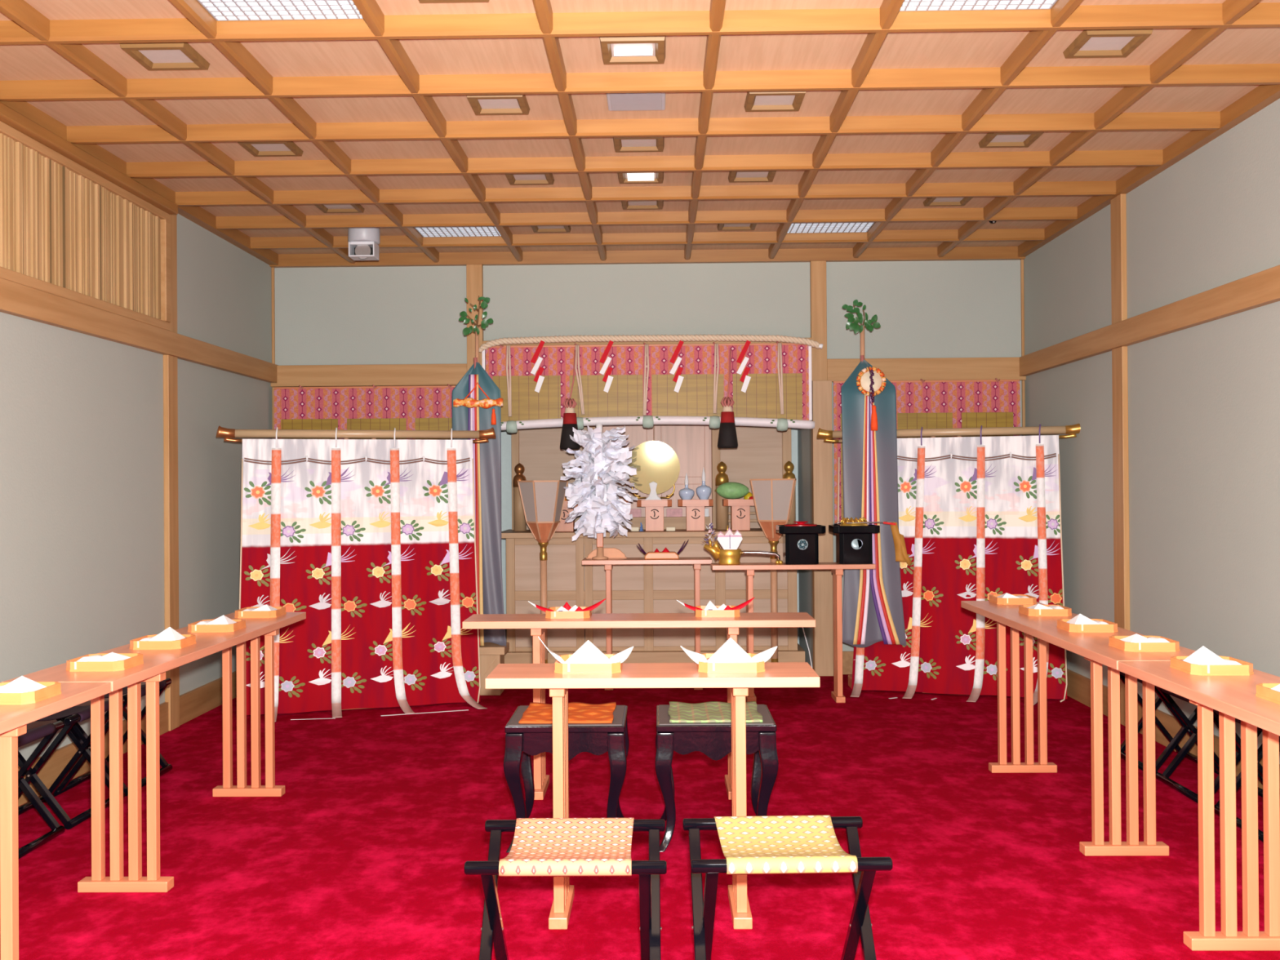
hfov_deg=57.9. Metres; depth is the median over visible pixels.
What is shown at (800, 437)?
curtain
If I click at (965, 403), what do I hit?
bamboo blind
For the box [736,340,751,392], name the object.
paper zigzag
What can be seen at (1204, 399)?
wall
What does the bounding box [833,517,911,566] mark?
bells
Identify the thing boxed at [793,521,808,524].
cup
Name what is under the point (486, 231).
recessed light
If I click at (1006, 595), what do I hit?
folded paper
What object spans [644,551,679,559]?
tray
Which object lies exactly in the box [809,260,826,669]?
trim
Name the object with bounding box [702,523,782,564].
pot
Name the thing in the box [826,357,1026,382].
trim
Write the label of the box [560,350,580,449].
tassel
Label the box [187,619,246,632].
tray
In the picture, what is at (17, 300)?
trim
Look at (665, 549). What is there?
folded paper
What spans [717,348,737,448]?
tassel
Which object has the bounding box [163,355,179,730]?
trim
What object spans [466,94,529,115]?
recessed light
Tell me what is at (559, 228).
recessed light
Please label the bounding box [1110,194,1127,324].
trim
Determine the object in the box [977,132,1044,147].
recessed light
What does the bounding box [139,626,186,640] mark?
folded paper
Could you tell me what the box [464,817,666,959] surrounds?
folding stool
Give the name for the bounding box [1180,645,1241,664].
folded paper
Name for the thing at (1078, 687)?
baseboard
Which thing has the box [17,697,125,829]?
folding stool
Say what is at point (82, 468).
wall
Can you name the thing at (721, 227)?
recessed light
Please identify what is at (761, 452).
altar
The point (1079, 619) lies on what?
folded paper
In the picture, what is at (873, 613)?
banner stand
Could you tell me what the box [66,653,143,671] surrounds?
tray
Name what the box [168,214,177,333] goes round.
trim
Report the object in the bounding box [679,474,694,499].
bottle
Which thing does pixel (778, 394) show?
bamboo blind
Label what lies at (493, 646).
banner stand
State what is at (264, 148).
recessed light
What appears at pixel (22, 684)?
folded paper
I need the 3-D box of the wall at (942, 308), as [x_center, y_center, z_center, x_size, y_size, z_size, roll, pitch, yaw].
[0.048,-0.146,7.951,5.330,2.950,0.100,0,0,1]
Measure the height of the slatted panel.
0.679 m
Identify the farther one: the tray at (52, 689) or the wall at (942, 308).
the wall at (942, 308)
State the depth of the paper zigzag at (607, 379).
7.67 m
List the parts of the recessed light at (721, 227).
glass pane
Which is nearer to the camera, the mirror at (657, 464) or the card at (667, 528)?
the card at (667, 528)
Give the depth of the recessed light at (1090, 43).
4.17 m
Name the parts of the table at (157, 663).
post, post, post, post, post, post, post, post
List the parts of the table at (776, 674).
post, post, post, post, post, post, post, post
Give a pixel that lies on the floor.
(369, 840)
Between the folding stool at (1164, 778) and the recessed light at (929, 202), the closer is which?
the folding stool at (1164, 778)
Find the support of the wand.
on the table at (696, 562)
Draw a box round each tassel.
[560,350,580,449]
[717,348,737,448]
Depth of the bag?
7.13 m
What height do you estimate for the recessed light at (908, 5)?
0.011 m
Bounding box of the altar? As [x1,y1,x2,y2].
[501,424,804,663]
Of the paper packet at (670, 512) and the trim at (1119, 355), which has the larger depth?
the paper packet at (670, 512)
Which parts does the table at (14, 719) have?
post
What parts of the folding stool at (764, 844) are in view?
leg, leg, seat rail, seat rail, leg, leg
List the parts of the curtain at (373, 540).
edge cord, swag cord, swag cord, swag cord, swag cord, rod, swag cord, swag cord, swag cord, swag cord, edge cord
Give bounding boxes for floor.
[0,674,1279,959]
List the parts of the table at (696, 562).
post, post, post, post, post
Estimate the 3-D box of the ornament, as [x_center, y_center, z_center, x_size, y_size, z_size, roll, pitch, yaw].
[0.011,0.325,8.100,0.033,0.066,0.034,0,0,1]
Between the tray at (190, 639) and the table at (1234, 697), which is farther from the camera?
the tray at (190, 639)
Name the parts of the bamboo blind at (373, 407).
head rail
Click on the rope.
(576, 338)
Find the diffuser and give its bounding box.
[789,222,867,231]
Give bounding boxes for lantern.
[517,480,568,663]
[749,478,796,662]
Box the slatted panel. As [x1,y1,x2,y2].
[0,102,177,330]
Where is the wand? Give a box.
[560,423,638,559]
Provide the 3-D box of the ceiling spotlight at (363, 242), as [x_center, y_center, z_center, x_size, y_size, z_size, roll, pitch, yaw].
[-1.677,-1.443,7.035,0.190,0.215,0.190,0,0,1]
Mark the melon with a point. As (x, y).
(731, 490)
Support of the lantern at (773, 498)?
on the floor
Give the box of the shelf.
[501,528,782,538]
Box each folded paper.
[0,675,46,693]
[76,652,131,661]
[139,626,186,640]
[195,615,239,624]
[243,604,277,610]
[528,598,605,611]
[537,636,633,663]
[636,539,688,554]
[676,596,755,610]
[680,637,777,663]
[996,592,1028,598]
[1026,604,1063,608]
[1066,613,1109,624]
[1120,633,1169,642]
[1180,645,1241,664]
[1271,684,1279,691]
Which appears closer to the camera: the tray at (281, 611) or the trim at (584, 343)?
the tray at (281, 611)
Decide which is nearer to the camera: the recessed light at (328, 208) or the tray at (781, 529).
the recessed light at (328, 208)
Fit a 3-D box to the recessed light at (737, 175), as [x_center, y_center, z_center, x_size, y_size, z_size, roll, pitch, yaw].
[0.574,-1.560,5.903,0.236,0.024,0.236,0,0,1]
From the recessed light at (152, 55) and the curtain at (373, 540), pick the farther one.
the curtain at (373, 540)
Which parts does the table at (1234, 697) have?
post, post, post, post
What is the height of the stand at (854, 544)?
0.228 m
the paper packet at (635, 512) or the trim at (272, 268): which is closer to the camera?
the trim at (272, 268)
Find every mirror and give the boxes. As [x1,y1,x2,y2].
[627,440,679,500]
[856,366,886,431]
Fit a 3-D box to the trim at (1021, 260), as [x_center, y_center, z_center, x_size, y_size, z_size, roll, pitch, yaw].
[2.596,-1.165,7.854,0.018,0.670,0.018,0,0,1]
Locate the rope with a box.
[479,334,822,352]
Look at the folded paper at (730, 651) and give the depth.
3.46 m
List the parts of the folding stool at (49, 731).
leg, leg, floor rail, seat rail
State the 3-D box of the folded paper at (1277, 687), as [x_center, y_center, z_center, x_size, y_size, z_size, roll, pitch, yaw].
[1.670,0.518,2.902,0.143,0.067,0.130,0,0,1]
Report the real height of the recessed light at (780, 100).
0.024 m
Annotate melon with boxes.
[715,481,748,498]
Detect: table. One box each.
[0,682,111,959]
[1,612,306,892]
[462,612,815,799]
[484,662,820,928]
[582,556,711,690]
[711,562,875,702]
[960,600,1195,856]
[1118,661,1279,951]
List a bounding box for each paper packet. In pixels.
[629,508,641,516]
[666,508,682,516]
[704,508,708,516]
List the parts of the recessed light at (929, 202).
glass pane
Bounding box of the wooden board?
[586,547,626,558]
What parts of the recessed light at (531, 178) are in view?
glass pane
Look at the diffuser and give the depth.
7.14 m
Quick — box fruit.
[743,492,752,499]
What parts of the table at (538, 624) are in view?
post, post, post, post, post, post, post, post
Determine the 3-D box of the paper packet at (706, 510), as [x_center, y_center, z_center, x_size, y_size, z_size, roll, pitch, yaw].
[0.476,0.236,8.397,0.045,0.060,0.020,0,0,1]
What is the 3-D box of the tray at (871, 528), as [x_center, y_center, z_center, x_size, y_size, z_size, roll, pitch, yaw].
[1.281,0.294,6.930,0.276,0.048,0.226,0,0,1]
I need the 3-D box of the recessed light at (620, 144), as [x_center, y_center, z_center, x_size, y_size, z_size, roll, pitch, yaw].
[-0.006,-1.558,5.343,0.236,0.024,0.236,0,0,1]
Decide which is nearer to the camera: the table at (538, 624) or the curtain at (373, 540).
the table at (538, 624)
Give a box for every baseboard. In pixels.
[17,671,236,806]
[842,651,853,674]
[1066,668,1279,789]
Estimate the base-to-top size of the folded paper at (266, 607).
0.048 m
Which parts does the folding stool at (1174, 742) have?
floor rail, leg, leg, leg, leg, floor rail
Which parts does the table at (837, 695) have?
post, post, post, post, post, post, post, post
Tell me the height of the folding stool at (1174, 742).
0.429 m
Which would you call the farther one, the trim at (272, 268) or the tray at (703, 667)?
the trim at (272, 268)
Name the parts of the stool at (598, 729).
leg, leg, leg, leg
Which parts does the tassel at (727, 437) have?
cord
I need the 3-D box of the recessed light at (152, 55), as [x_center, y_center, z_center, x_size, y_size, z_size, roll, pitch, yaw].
[-1.734,-1.550,4.231,0.236,0.024,0.236,0,0,1]
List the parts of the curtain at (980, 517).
edge cord, swag cord, swag cord, rod, swag cord, swag cord, swag cord, swag cord, edge cord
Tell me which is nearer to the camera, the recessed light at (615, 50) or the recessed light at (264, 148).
the recessed light at (615, 50)
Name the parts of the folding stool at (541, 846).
leg, leg, seat rail, seat rail, leg, leg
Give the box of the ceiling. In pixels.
[0,0,1279,267]
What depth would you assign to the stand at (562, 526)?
8.11 m
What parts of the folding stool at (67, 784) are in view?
floor rail, leg, leg, leg, leg, seat rail, floor rail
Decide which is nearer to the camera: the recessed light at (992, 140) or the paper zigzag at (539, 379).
the recessed light at (992, 140)
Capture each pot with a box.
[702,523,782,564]
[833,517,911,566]
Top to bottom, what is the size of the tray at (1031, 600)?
0.030 m
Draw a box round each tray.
[0,681,61,705]
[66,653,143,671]
[129,634,196,649]
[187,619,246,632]
[234,606,286,617]
[545,606,591,618]
[545,613,591,618]
[554,653,622,674]
[563,500,577,506]
[636,499,671,506]
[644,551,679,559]
[677,498,713,506]
[694,605,740,617]
[694,613,740,617]
[696,653,764,673]
[722,498,754,506]
[776,524,826,533]
[828,524,879,533]
[988,594,1036,604]
[1018,604,1071,616]
[1056,618,1118,632]
[1108,635,1179,652]
[1169,655,1253,675]
[1255,683,1279,704]
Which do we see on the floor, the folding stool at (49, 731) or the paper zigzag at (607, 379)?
the folding stool at (49, 731)
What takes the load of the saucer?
on the stand at (800, 543)
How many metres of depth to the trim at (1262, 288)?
5.54 m
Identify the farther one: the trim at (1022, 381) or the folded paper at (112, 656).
the trim at (1022, 381)
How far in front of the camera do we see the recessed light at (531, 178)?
5.97 m
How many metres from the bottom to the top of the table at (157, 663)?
0.740 m
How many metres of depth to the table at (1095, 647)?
4.02 m
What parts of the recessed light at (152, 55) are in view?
glass pane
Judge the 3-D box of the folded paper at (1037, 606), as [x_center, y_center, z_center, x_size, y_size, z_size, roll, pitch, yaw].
[1.701,0.538,4.859,0.143,0.044,0.130,0,0,1]
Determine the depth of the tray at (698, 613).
4.83 m
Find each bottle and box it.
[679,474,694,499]
[696,468,711,499]
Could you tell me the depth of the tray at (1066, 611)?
4.77 m
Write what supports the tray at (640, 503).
on the stand at (654, 508)
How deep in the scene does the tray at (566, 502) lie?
8.05 m
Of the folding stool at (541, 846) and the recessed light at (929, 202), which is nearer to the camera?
the folding stool at (541, 846)
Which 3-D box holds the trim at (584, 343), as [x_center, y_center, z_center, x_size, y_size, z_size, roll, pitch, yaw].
[0.045,-0.931,7.882,2.236,0.050,0.045,0,0,1]
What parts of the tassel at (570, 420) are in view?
cord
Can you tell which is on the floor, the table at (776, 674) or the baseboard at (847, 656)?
the table at (776, 674)
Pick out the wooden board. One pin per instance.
(611, 553)
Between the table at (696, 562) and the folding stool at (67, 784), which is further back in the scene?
the table at (696, 562)
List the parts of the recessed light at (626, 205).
glass pane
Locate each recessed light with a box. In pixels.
[119,42,209,70]
[197,0,363,21]
[237,141,303,156]
[314,204,364,213]
[413,226,501,237]
[418,0,488,3]
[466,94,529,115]
[505,173,554,185]
[530,225,571,232]
[599,35,666,64]
[613,136,664,152]
[617,172,663,183]
[621,200,663,209]
[716,223,756,231]
[728,170,776,182]
[743,90,805,111]
[786,222,875,233]
[899,0,1057,11]
[923,196,973,206]
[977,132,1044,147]
[1062,28,1153,57]
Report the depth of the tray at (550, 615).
4.83 m
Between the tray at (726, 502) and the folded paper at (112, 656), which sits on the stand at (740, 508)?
the tray at (726, 502)
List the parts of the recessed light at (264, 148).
glass pane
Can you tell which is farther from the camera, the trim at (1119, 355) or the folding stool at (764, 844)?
the trim at (1119, 355)
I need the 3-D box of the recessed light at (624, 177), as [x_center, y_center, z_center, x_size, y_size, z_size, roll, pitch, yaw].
[0.004,-1.556,5.913,0.236,0.024,0.236,0,0,1]
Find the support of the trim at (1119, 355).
attached to the wall at (1204, 399)
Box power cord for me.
[801,626,812,667]
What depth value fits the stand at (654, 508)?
8.10 m
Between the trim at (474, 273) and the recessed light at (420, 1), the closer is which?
the recessed light at (420, 1)
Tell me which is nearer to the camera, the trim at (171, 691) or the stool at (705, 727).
the stool at (705, 727)
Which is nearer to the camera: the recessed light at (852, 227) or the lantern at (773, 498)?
the recessed light at (852, 227)
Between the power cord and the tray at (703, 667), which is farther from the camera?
the power cord
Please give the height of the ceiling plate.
0.015 m
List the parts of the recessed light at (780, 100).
glass pane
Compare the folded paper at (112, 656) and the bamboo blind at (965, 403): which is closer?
the folded paper at (112, 656)
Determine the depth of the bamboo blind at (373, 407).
7.86 m
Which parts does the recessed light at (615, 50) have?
glass pane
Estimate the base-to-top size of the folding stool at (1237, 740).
0.429 m
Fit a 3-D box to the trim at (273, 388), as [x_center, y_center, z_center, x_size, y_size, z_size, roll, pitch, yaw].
[-2.505,0.355,7.933,0.018,1.985,0.018,0,0,1]
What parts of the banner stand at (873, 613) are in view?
binding cord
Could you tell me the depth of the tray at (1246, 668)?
3.29 m
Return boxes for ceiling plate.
[606,92,665,111]
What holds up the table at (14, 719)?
on the floor
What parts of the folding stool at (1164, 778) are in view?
floor rail, leg, leg, leg, leg, floor rail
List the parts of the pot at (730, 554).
paper flower, spout, pot, handle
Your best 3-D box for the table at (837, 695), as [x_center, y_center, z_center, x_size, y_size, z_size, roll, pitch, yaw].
[0.913,0.910,6.937,0.962,0.817,0.210,0,0,1]
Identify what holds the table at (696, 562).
on the floor
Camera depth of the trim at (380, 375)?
7.89 m
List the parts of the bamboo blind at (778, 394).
hanging cord, hanging cord, hanging cord, head rail, hanging cord, hanging cord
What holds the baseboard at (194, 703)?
attached to the wall at (82, 468)
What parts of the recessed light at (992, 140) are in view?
glass pane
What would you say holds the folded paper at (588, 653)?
in the tray at (560, 668)
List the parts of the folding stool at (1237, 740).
floor rail, leg, leg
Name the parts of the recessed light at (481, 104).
glass pane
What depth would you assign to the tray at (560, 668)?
3.40 m
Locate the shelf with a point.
(513, 533)
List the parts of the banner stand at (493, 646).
binding cord, lid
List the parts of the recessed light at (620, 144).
glass pane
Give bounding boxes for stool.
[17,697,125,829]
[17,720,65,858]
[53,678,172,796]
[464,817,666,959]
[503,702,629,853]
[654,701,778,852]
[682,814,893,959]
[1120,671,1219,777]
[1155,685,1262,803]
[1213,709,1279,841]
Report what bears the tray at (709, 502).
on the stand at (695, 508)
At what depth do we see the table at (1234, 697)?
3.20 m
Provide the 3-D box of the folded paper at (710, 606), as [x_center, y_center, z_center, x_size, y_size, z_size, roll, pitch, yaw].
[0.320,0.528,4.893,0.333,0.063,0.085,0,0,1]
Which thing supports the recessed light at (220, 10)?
in the ceiling
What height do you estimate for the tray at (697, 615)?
0.007 m
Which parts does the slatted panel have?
cornice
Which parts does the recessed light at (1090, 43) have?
glass pane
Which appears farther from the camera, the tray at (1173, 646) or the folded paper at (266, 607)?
the folded paper at (266, 607)
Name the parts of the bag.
hanging cord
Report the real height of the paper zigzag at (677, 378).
0.351 m
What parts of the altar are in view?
railing post, door panel, door, railing, rail, panel, rail, rail, door, door panel, railing post, railing post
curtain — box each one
[216,425,495,721]
[501,427,811,666]
[817,423,1080,705]
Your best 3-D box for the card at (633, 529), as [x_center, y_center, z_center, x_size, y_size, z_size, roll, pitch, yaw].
[-0.036,0.344,8.108,0.058,0.028,0.015,0,0,1]
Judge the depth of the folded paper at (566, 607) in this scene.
4.90 m
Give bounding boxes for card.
[631,527,639,531]
[666,527,675,530]
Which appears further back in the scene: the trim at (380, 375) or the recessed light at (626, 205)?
the trim at (380, 375)
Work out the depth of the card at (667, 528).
8.10 m
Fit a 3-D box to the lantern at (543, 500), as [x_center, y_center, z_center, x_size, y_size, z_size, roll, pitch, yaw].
[-0.652,0.669,7.839,0.338,1.330,0.335,0,0,1]
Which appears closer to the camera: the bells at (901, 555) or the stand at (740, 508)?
the bells at (901, 555)
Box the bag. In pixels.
[453,382,503,424]
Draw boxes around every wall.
[0,213,272,766]
[274,259,1022,668]
[1023,98,1279,764]
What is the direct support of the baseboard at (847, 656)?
attached to the wall at (942, 308)
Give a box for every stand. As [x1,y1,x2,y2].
[452,295,509,695]
[555,500,577,531]
[636,499,671,531]
[677,498,713,530]
[722,498,754,530]
[776,524,826,564]
[828,524,879,564]
[840,299,906,688]
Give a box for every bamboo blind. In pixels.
[274,383,456,439]
[482,341,814,433]
[833,377,1020,534]
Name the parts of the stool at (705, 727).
leg, leg, leg, leg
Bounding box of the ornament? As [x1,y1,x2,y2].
[639,522,644,531]
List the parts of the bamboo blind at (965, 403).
head rail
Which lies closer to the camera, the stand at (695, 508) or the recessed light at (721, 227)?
the recessed light at (721, 227)
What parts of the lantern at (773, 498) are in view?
lamp shade, shade frame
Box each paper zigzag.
[530,340,544,392]
[599,340,613,392]
[669,340,684,392]
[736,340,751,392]
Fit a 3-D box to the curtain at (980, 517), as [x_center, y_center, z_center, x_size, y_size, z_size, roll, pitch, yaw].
[1.868,0.488,7.047,1.579,1.648,0.446,-1,0,18]
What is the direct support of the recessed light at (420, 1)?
in the ceiling
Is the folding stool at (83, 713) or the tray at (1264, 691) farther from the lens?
the folding stool at (83, 713)
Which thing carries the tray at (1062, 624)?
on the table at (1095, 647)
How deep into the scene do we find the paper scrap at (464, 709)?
6.61 m
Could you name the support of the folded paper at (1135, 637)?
in the tray at (1173, 646)
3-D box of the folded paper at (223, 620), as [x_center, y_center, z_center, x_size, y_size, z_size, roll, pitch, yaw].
[-1.658,0.555,4.533,0.143,0.057,0.130,0,0,1]
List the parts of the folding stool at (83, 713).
floor rail, leg, leg, leg, leg, seat rail, floor rail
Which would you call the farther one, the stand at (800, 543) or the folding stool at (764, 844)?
the stand at (800, 543)
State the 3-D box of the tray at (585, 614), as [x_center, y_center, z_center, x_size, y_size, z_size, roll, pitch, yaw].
[-0.302,0.563,4.918,0.187,0.030,0.187,0,0,1]
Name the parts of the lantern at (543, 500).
shade frame, lamp shade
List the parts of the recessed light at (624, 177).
glass pane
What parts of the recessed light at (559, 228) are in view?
glass pane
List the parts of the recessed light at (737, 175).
glass pane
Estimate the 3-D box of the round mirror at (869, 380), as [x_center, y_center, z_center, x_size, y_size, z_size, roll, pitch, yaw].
[1.409,-0.496,7.034,0.184,0.392,0.058,0,0,1]
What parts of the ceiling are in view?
edge moulding, edge moulding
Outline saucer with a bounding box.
[783,524,817,526]
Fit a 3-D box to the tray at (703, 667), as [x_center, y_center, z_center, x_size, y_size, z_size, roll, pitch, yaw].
[0.272,0.552,3.499,0.198,0.030,0.198,0,0,1]
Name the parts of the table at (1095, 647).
post, post, post, post, post, post, post, post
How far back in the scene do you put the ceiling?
4.97 m
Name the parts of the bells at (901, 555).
gold cord, long handle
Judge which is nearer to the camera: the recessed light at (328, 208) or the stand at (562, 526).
the recessed light at (328, 208)
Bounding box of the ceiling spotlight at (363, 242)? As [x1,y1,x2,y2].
[347,227,380,260]
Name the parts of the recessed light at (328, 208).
glass pane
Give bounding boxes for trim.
[0,277,278,382]
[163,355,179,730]
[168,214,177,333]
[271,267,275,364]
[271,364,466,386]
[271,386,274,439]
[466,264,483,371]
[482,337,811,346]
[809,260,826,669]
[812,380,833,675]
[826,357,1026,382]
[1019,264,1279,376]
[1020,259,1024,356]
[1021,380,1025,435]
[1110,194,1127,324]
[1111,346,1129,726]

